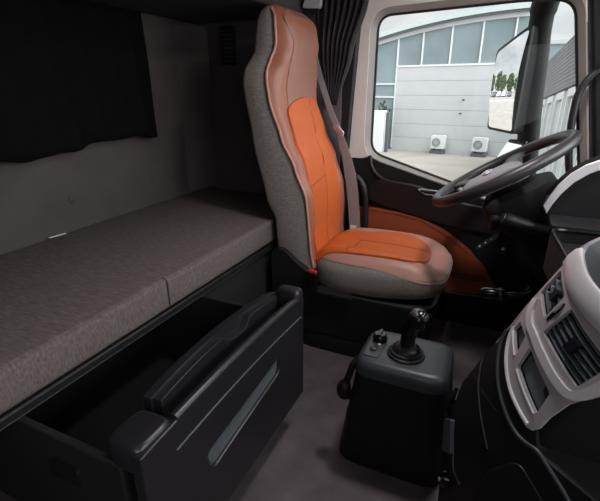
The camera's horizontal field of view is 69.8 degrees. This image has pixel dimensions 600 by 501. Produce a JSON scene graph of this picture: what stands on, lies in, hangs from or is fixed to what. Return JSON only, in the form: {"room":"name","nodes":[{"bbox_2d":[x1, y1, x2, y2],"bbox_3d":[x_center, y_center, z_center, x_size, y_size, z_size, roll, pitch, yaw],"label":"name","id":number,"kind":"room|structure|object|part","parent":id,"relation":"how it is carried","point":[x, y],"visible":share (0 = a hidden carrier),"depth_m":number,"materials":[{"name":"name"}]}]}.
{"room":"vehicle interior","nodes":[
{"label":"vehicle interior","id":0,"kind":"room"},
{"bbox_2d":[0,0,216,254],"bbox_3d":[-1.182,-0.314,1.722,0.157,1.980,2.790,9,22,23],"label":"wall","id":1,"kind":"structure","parent":0,"point":[41,199],"depth_m":2.35,"materials":[{"name":"fabric"}]},
{"bbox_2d":[0,0,157,162],"bbox_3d":[-1.234,-0.555,1.374,0.059,0.653,2.142,9,22,23],"label":"curtain","id":2,"kind":"object","parent":1,"relation":"hanging from","point":[75,74],"visible":1,"depth_m":1.85,"materials":[{"name":"fabric"}]},
{"bbox_2d":[83,0,304,23],"bbox_3d":[-0.855,-1.040,1.284,0.740,0.312,2.660,9,22,23],"label":"trim","id":3,"kind":"structure","parent":1,"relation":"attached to","point":[191,11],"depth_m":2.10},
{"bbox_3d":[-0.641,-0.869,2.691,0.090,0.970,0.196,9,22,23],"label":"corner moulding","id":4,"kind":"part","parent":1,"relation":"part of","materials":[{"name":"plastic"}]},
{"bbox_2d":[0,303,502,500],"bbox_3d":[0.079,0.814,1.605,2.870,0.050,2.920,9,22,23],"label":"floor","id":5,"kind":"structure","parent":0,"point":[302,460],"depth_m":1.66,"materials":[{"name":"carpet"}]},
{"bbox_2d":[0,238,277,431],"bbox_3d":[-0.818,0.410,1.833,0.784,0.547,2.580,9,22,23],"label":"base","id":6,"kind":"object","parent":5,"relation":"on","point":[250,278],"visible":0.19,"depth_m":1.68,"materials":[{"name":"black plastic"}]},
{"bbox_2d":[0,188,276,414],"bbox_3d":[-0.818,0.087,1.712,0.793,0.136,2.580,9,22,23],"label":"mattress","id":7,"kind":"object","parent":6,"relation":"on","point":[65,298],"visible":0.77,"depth_m":1.58,"materials":[{"name":"fabric"}]},
{"bbox_2d":[0,285,302,500],"bbox_3d":[-0.492,0.423,1.436,0.750,0.460,0.817,9,22,23],"label":"storage drawer","id":8,"kind":"object","parent":6,"relation":"attached to","point":[184,411],"visible":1,"depth_m":1.22,"materials":[{"name":"black plastic"}]},
{"bbox_3d":[-0.683,0.583,1.139,0.640,0.330,0.020,9,22,23],"label":"panel","id":9,"kind":"part","parent":8,"relation":"part of","materials":[{"name":"black plastic"}]},
{"bbox_3d":[-0.825,0.427,1.597,0.020,0.320,0.782,9,22,23],"label":"panel","id":10,"kind":"part","parent":8,"relation":"part of","materials":[{"name":"black plastic"}]},
{"bbox_3d":[-0.366,0.340,1.788,0.640,0.330,0.020,9,22,23],"label":"panel","id":11,"kind":"part","parent":8,"relation":"part of","materials":[{"name":"black plastic"}]},
{"bbox_3d":[-0.235,0.265,1.324,0.024,0.084,0.655,9,22,23],"label":"grip handle","id":12,"kind":"part","parent":8,"relation":"part of","materials":[{"name":"black plastic"}]},
{"bbox_3d":[-0.170,0.486,1.301,0.030,0.438,0.815,9,22,23],"label":"panel","id":13,"kind":"part","parent":8,"relation":"part of","materials":[{"name":"black plastic"}]},
{"bbox_3d":[-0.181,0.471,1.310,0.038,0.180,0.540,9,22,23],"label":"recess plate","id":14,"kind":"part","parent":8,"relation":"part of","materials":[{"name":"grey plastic"}]},
{"bbox_2d":[243,5,452,357],"bbox_3d":[0.267,-0.310,2.167,1.029,1.662,0.570,9,22,23],"label":"seat","id":15,"kind":"object","parent":5,"relation":"on","point":[356,283],"visible":0.98,"depth_m":2.09,"materials":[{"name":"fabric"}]},
{"bbox_3d":[-0.014,-0.568,2.236,0.383,1.215,0.516,9,22,23],"label":"backrest","id":16,"kind":"part","parent":15,"relation":"part of","materials":[{"name":"fabric"}]},
{"bbox_3d":[0.085,-0.392,2.251,0.171,0.775,0.407,9,22,23],"label":"orange panel","id":17,"kind":"part","parent":15,"relation":"part of","materials":[{"name":"leather"}]},
{"bbox_2d":[315,284,351,300],"bbox_3d":[0.176,0.207,2.147,0.195,0.026,0.070,9,22,23],"label":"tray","id":18,"kind":"object","parent":15,"relation":"on","point":[329,290],"depth_m":2.13,"materials":[{"name":"black plastic"}]},
{"bbox_3d":[0.392,-0.009,2.217,0.546,0.090,0.361,9,22,23],"label":"cushion panel","id":19,"kind":"part","parent":15,"relation":"part of","materials":[{"name":"orange leather"}]},
{"bbox_3d":[0.383,0.193,2.327,0.720,0.097,0.490,9,22,23],"label":"seat frame","id":20,"kind":"part","parent":15,"relation":"part of","materials":[{"name":"black plastic"}]},
{"bbox_2d":[316,253,451,299],"bbox_3d":[0.438,0.072,2.256,0.668,0.179,0.508,9,22,23],"label":"cushion","id":21,"kind":"object","parent":15,"relation":"on","point":[354,277],"depth_m":2.05,"materials":[{"name":"fabric"}]},
{"bbox_2d":[323,228,452,284],"bbox_3d":[0.438,0.001,2.229,0.672,0.110,0.496,9,22,23],"label":"cushion","id":22,"kind":"object","parent":15,"relation":"on","point":[373,255],"depth_m":2.10,"materials":[{"name":"orange leather"}]},
{"bbox_2d":[337,308,453,486],"bbox_3d":[0.392,0.442,1.626,0.401,0.631,0.447,9,22,23],"label":"console","id":23,"kind":"object","parent":5,"relation":"on","point":[402,386],"visible":0.98,"depth_m":1.46,"materials":[{"name":"black plastic"}]},
{"bbox_3d":[0.271,0.333,1.524,0.053,0.003,0.160,9,22,23],"label":"selector plate","id":24,"kind":"part","parent":23,"relation":"part of","materials":[{"name":"grey plastic"}]},
{"bbox_3d":[0.288,0.309,1.543,0.052,0.029,0.052,9,22,23],"label":"rotary knob","id":25,"kind":"part","parent":23,"relation":"part of","materials":[{"name":"black plastic"}]},
{"bbox_3d":[0.377,0.275,1.431,0.080,0.182,0.072,9,22,23],"label":"gear lever","id":26,"kind":"part","parent":23,"relation":"part of","materials":[{"name":"black plastic"}]},
{"bbox_2d":[475,171,557,300],"bbox_3d":[1.011,0.177,1.822,0.543,0.990,0.391,9,22,23],"label":"column","id":27,"kind":"structure","parent":5,"relation":"on","point":[517,213],"depth_m":1.70,"materials":[{"name":"black plastic"}]},
{"bbox_3d":[0.827,0.185,1.838,0.107,0.057,0.052,9,22,23],"label":"lever knob","id":28,"kind":"part","parent":27,"relation":"part of","materials":[{"name":"black plastic"}]},
{"bbox_2d":[432,129,582,206],"bbox_3d":[0.824,-0.331,1.763,0.516,0.333,0.596,9,22,23],"label":"steering wheel","id":29,"kind":"object","parent":27,"relation":"attached to","point":[507,172],"visible":1,"depth_m":1.69,"materials":[{"name":"grey"}]},
{"bbox_3d":[0.978,0.176,1.778,0.251,0.074,0.051,4,21,10],"label":"adjustment lever","id":30,"kind":"part","parent":27,"relation":"part of","materials":[{"name":"black plastic"}]},
{"bbox_2d":[438,155,599,500],"bbox_3d":[0.858,0.397,1.003,0.965,1.113,2.550,9,22,23],"label":"dashboard","id":31,"kind":"object","parent":5,"relation":"on","point":[523,424],"visible":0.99,"depth_m":0.90,"materials":[{"name":"black plastic"}]},
{"bbox_2d":[445,398,450,412],"bbox_3d":[0.397,0.414,1.149,0.014,0.039,0.020,5,21,13],"label":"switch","id":32,"kind":"object","parent":31,"relation":"attached to","point":[448,404],"depth_m":1.14,"materials":[{"name":"black plastic"}]},
{"bbox_3d":[0.389,0.485,1.120,0.015,0.123,0.075,1,21,3],"label":"ashtray lid","id":33,"kind":"part","parent":31,"relation":"part of","materials":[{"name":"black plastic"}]},
{"bbox_2d":[449,387,458,401],"bbox_3d":[0.406,0.380,1.131,0.019,0.040,0.024,9,22,23],"label":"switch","id":34,"kind":"object","parent":31,"relation":"attached to","point":[454,397],"depth_m":1.12,"materials":[{"name":"black plastic"}]},
{"bbox_2d":[512,328,524,355],"bbox_3d":[0.500,0.203,0.971,0.043,0.058,0.066,9,22,23],"label":"tray","id":35,"kind":"object","parent":31,"relation":"on","point":[518,339],"depth_m":0.97,"materials":[{"name":"grey plastic"}]},
{"bbox_3d":[0.711,0.671,0.843,0.887,0.512,0.440,9,22,23],"label":"panel","id":36,"kind":"part","parent":31,"relation":"part of","materials":[{"name":"black plastic"}]},
{"bbox_2d":[515,353,548,413],"bbox_3d":[0.490,0.272,0.895,0.075,0.095,0.106,9,22,23],"label":"tray","id":37,"kind":"object","parent":31,"relation":"on","point":[531,369],"depth_m":0.89,"materials":[{"name":"grey plastic"}]},
{"bbox_3d":[0.542,0.179,0.836,0.175,0.370,0.321,0,21,0],"label":"silver frame","id":38,"kind":"part","parent":31,"relation":"part of","materials":[{"name":"paint"}]},
{"bbox_2d":[545,277,563,312],"bbox_3d":[0.553,0.100,0.920,0.045,0.089,0.069,9,22,23],"label":"air vent","id":39,"kind":"object","parent":31,"relation":"attached to","point":[555,297],"depth_m":0.92,"materials":[{"name":"grey plastic"}]},
{"bbox_2d":[546,303,564,320],"bbox_3d":[0.527,0.127,0.886,0.026,0.047,0.011,9,22,23],"label":"switch","id":40,"kind":"object","parent":31,"relation":"attached to","point":[557,313],"depth_m":0.88,"materials":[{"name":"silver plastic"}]},
{"bbox_3d":[0.515,0.201,0.862,0.052,0.113,0.266,-1,21,-4],"label":"vent moulding","id":41,"kind":"part","parent":31,"relation":"part of","materials":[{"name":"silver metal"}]},
{"bbox_2d":[541,170,599,241],"bbox_3d":[1.345,-0.180,1.671,0.748,0.489,0.560,9,22,23],"label":"hood","id":42,"kind":"object","parent":31,"relation":"attached to","point":[576,193],"depth_m":1.52,"materials":[{"name":"black plastic"}]},
{"bbox_2d":[543,228,599,285],"bbox_3d":[0.904,0.060,1.242,0.320,0.133,0.363,9,22,23],"label":"tray","id":43,"kind":"object","parent":31,"relation":"on","point":[562,241],"depth_m":1.38,"materials":[{"name":"black plastic"}]},
{"bbox_2d":[543,155,599,212],"bbox_3d":[1.090,-0.228,1.451,0.444,0.257,0.027,9,22,23],"label":"hood","id":44,"kind":"object","parent":31,"relation":"attached to","point":[577,190],"depth_m":1.51,"materials":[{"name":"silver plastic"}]},
{"bbox_2d":[562,242,582,253],"bbox_3d":[0.904,0.082,1.250,0.306,0.080,0.349,9,22,23],"label":"tray","id":45,"kind":"object","parent":31,"relation":"on","point":[569,246],"depth_m":1.40,"materials":[{"name":"black plastic"}]},
{"bbox_2d":[547,311,599,384],"bbox_3d":[0.539,0.191,0.829,0.103,0.112,0.125,9,22,23],"label":"air vent","id":46,"kind":"object","parent":31,"relation":"attached to","point":[573,339],"depth_m":0.83,"materials":[{"name":"grey plastic"}]},
{"bbox_2d":[563,248,599,332],"bbox_3d":[0.568,0.102,0.790,0.061,0.131,0.298,-1,21,-1],"label":"hood","id":47,"kind":"object","parent":31,"relation":"attached to","point":[581,267],"depth_m":0.84,"materials":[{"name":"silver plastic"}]},
{"bbox_2d":[195,0,360,230],"bbox_3d":[-0.140,-0.669,2.670,1.070,1.980,0.102,9,22,23],"label":"wall","id":48,"kind":"structure","parent":0,"point":[237,168],"depth_m":2.65,"materials":[{"name":"fabric"}]},
{"bbox_2d":[219,25,236,64],"bbox_3d":[-0.429,-1.222,2.564,0.110,0.210,0.010,9,22,23],"label":"air vent","id":49,"kind":"object","parent":48,"relation":"in","point":[227,34],"visible":1,"depth_m":2.56,"materials":[{"name":"black plastic"}]},
{"bbox_2d":[317,57,359,228],"bbox_3d":[0.204,-0.590,2.421,0.339,1.033,0.092,13,24,31],"label":"belt","id":50,"kind":"object","parent":48,"relation":"hanging from","point":[349,171],"visible":0.78,"depth_m":2.41,"materials":[{"name":"grey fabric"}]},
{"bbox_2d":[340,168,368,227],"bbox_3d":[0.320,-0.209,2.558,0.188,0.543,0.054,9,22,23],"label":"handle","id":51,"kind":"object","parent":48,"relation":"attached to","point":[365,201],"visible":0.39,"depth_m":2.48,"materials":[{"name":"black plastic"}]},
{"bbox_3d":[0.255,-0.441,2.504,0.045,0.070,0.012,9,22,23],"label":"mounting plate","id":52,"kind":"part","parent":51,"relation":"part of","materials":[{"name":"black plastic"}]},
{"bbox_2d":[345,0,588,331],"bbox_3d":[0.865,-0.513,2.239,1.280,1.980,0.104,9,22,23],"label":"door","id":53,"kind":"structure","parent":48,"relation":"in","point":[400,194],"depth_m":2.38,"materials":[{"name":"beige plastic"}]},
{"bbox_3d":[0.710,0.006,2.505,0.852,0.472,0.046,9,22,23],"label":"leather panel","id":54,"kind":"part","parent":53,"relation":"part of","materials":[{"name":"orange leather"}]},
{"bbox_3d":[0.699,-0.317,2.345,0.112,0.032,0.006,9,22,23],"label":"handle trim","id":55,"kind":"part","parent":53,"relation":"part of","materials":[{"name":"silver metal"}]},
{"bbox_3d":[0.872,-0.028,2.434,1.278,0.936,0.050,9,22,23],"label":"panel","id":56,"kind":"part","parent":53,"relation":"part of","materials":[{"name":"orange leather"}]},
{"bbox_2d":[587,0,599,158],"bbox_3d":[1.520,-0.401,1.955,0.756,1.980,0.090,9,22,23],"label":"trim","id":57,"kind":"structure","parent":0,"point":[593,6],"depth_m":1.89,"materials":[{"name":"black plastic"}]},
{"bbox_2d":[565,66,599,172],"bbox_3d":[1.304,-0.545,1.939,0.191,0.600,0.053,5,21,13],"label":"handle","id":58,"kind":"object","parent":57,"relation":"attached to","point":[585,82],"visible":0.66,"depth_m":1.91,"materials":[{"name":"black plastic"}]},
{"bbox_3d":[0.079,-1.092,0.891,2.870,0.060,2.920,9,22,23],"label":"ceiling","id":59,"kind":"structure","parent":0,"visible":0},
{"bbox_2d":[303,0,322,8],"bbox_3d":[0.065,-1.383,2.169,0.099,0.291,0.030,9,22,23],"label":"track","id":60,"kind":"object","parent":59,"relation":"attached to","point":[308,4],"visible":1,"depth_m":2.20,"materials":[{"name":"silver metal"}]},
{"bbox_2d":[322,0,368,104],"bbox_3d":[0.240,-1.120,2.221,0.278,0.701,0.052,9,22,23],"label":"door curtain","id":61,"kind":"object","parent":60,"relation":"hanging from","point":[343,20],"visible":0.94,"depth_m":2.23,"materials":[{"name":"fabric"}]},
{"bbox_2d":[487,1,559,174],"bbox_3d":[1.203,-0.946,2.251,0.210,1.162,0.385,-14,25,-33],"label":"mirror","id":62,"kind":"object","parent":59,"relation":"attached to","point":[521,64],"visible":0.93,"depth_m":2.25,"materials":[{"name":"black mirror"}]},
{"bbox_2d":[489,31,528,130],"bbox_3d":[1.102,-0.899,2.308,0.029,0.484,0.199,-6,21,-16],"label":"mirror glass","id":63,"kind":"object","parent":62,"relation":"attached to","point":[512,59],"depth_m":2.28,"materials":[{"name":"white"}]},
{"bbox_2d":[497,140,524,156],"bbox_3d":[1.169,-0.559,2.389,0.058,0.110,0.132,-5,21,-14],"label":"mirror glass","id":64,"kind":"object","parent":62,"relation":"attached to","point":[510,145],"depth_m":2.39,"materials":[{"name":"white"}]},
{"bbox_3d":[1.250,-0.923,2.191,0.170,1.162,0.236,-8,22,-21],"label":"mounting arm","id":65,"kind":"part","parent":62,"relation":"part of","materials":[{"name":"black plastic"}]},
{"label":"outside","id":66,"kind":"structure","parent":0,"visible":0},
{"bbox_2d":[378,149,495,180],"bbox_3d":[-7.962,-16.659,52.192,180.000,0.200,87.100,9,22,23],"label":"ground","id":67,"kind":"structure","parent":66,"point":[449,166],"depth_m":16.58,"materials":[{"name":"concrete"}]},
{"bbox_2d":[373,110,389,151],"bbox_3d":[3.146,-5.325,19.142,1.670,1.750,0.400,13,24,31],"label":"gate pillar","id":68,"kind":"structure","parent":67,"relation":"on","point":[381,117],"depth_m":18.73,"materials":[{"name":"white paint"}]},
{"bbox_2d":[378,100,390,111],"bbox_3d":[3.691,-5.586,19.395,0.647,2.263,0.634,-10,23,-26],"label":"bush","id":69,"kind":"object","parent":67,"relation":"on","point":[384,102],"visible":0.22,"depth_m":19.01,"materials":[{"name":"green plant"}]},
{"bbox_2d":[429,135,446,153],"bbox_3d":[5.954,-4.572,18.542,0.580,0.760,0.390,13,24,31],"label":"air conditioner","id":70,"kind":"object","parent":67,"relation":"on","point":[437,141],"visible":1,"depth_m":18.39,"materials":[{"name":"white paint"}]},
{"bbox_2d":[431,138,439,146],"bbox_3d":[5.816,-4.624,18.396,0.376,0.380,0.092,9,22,23],"label":"fan grille","id":71,"kind":"object","parent":70,"relation":"attached to","point":[435,142],"depth_m":18.39,"materials":[{"name":"metal"}]},
{"bbox_3d":[5.954,-4.675,18.503,0.560,0.540,0.330,13,24,31],"label":"casing","id":72,"kind":"part","parent":70,"relation":"part of","materials":[{"name":"white paint"}]},
{"bbox_2d":[375,2,531,156],"bbox_3d":[6.898,-7.926,20.685,8.600,5.540,6.260,13,24,31],"label":"building","id":73,"kind":"structure","parent":67,"relation":"on","point":[435,75],"depth_m":17.95,"materials":[{"name":"metal"}]},
{"bbox_3d":[6.558,-7.534,17.427,5.500,0.070,0.080,13,24,31],"label":"sill rail","id":74,"kind":"part","parent":73,"relation":"part of","materials":[{"name":"white metal"}]},
{"bbox_2d":[470,137,488,157],"bbox_3d":[7.380,-4.247,17.675,0.580,0.760,0.390,13,24,31],"label":"air conditioner","id":75,"kind":"object","parent":67,"relation":"on","point":[479,144],"visible":1,"depth_m":17.54,"materials":[{"name":"white paint"}]},
{"bbox_2d":[473,140,482,149],"bbox_3d":[7.242,-4.300,17.530,0.376,0.380,0.092,9,22,23],"label":"fan grille","id":76,"kind":"object","parent":75,"relation":"attached to","point":[477,144],"depth_m":17.51,"materials":[{"name":"metal"}]},
{"bbox_3d":[7.380,-4.351,17.637,0.560,0.540,0.330,13,24,31],"label":"casing","id":77,"kind":"part","parent":75,"relation":"part of","materials":[{"name":"white paint"}]},
{"bbox_2d":[548,39,569,60],"bbox_3d":[11.699,-6.044,17.225,4.100,4.440,0.580,13,24,31],"label":"building","id":78,"kind":"structure","parent":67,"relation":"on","point":[555,45],"depth_m":17.17,"materials":[{"name":"glass"}]},
{"bbox_2d":[536,24,588,178],"bbox_3d":[6.923,-1.597,9.944,2.512,6.691,13.500,8,22,21],"label":"building","id":79,"kind":"structure","parent":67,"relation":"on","point":[559,91],"depth_m":9.22,"materials":[{"name":"grey metal"}]},
{"bbox_2d":[536,105,550,173],"bbox_3d":[6.231,-1.968,11.257,0.036,3.574,0.830,9,22,23],"label":"blind","id":80,"kind":"object","parent":79,"relation":"hanging from","point":[549,105],"depth_m":11.03,"materials":[{"name":"white"}]},
{"bbox_2d":[545,101,561,171],"bbox_3d":[5.604,-1.543,9.821,0.010,3.574,0.830,8,22,21],"label":"blind","id":81,"kind":"object","parent":79,"relation":"hanging from","point":[559,104],"depth_m":9.55,"materials":[{"name":"white"}]},
{"bbox_2d":[555,98,572,178],"bbox_3d":[4.976,-1.117,8.386,0.010,3.574,0.830,8,22,21],"label":"blind","id":82,"kind":"object","parent":79,"relation":"hanging from","point":[560,160],"depth_m":8.27,"materials":[{"name":"white"}]},
{"bbox_2d":[573,99,588,166],"bbox_3d":[4.349,-0.692,6.950,0.010,3.574,0.830,8,22,21],"label":"blind","id":83,"kind":"object","parent":79,"relation":"hanging from","point":[575,160],"depth_m":6.97,"materials":[{"name":"white"}]}
]}

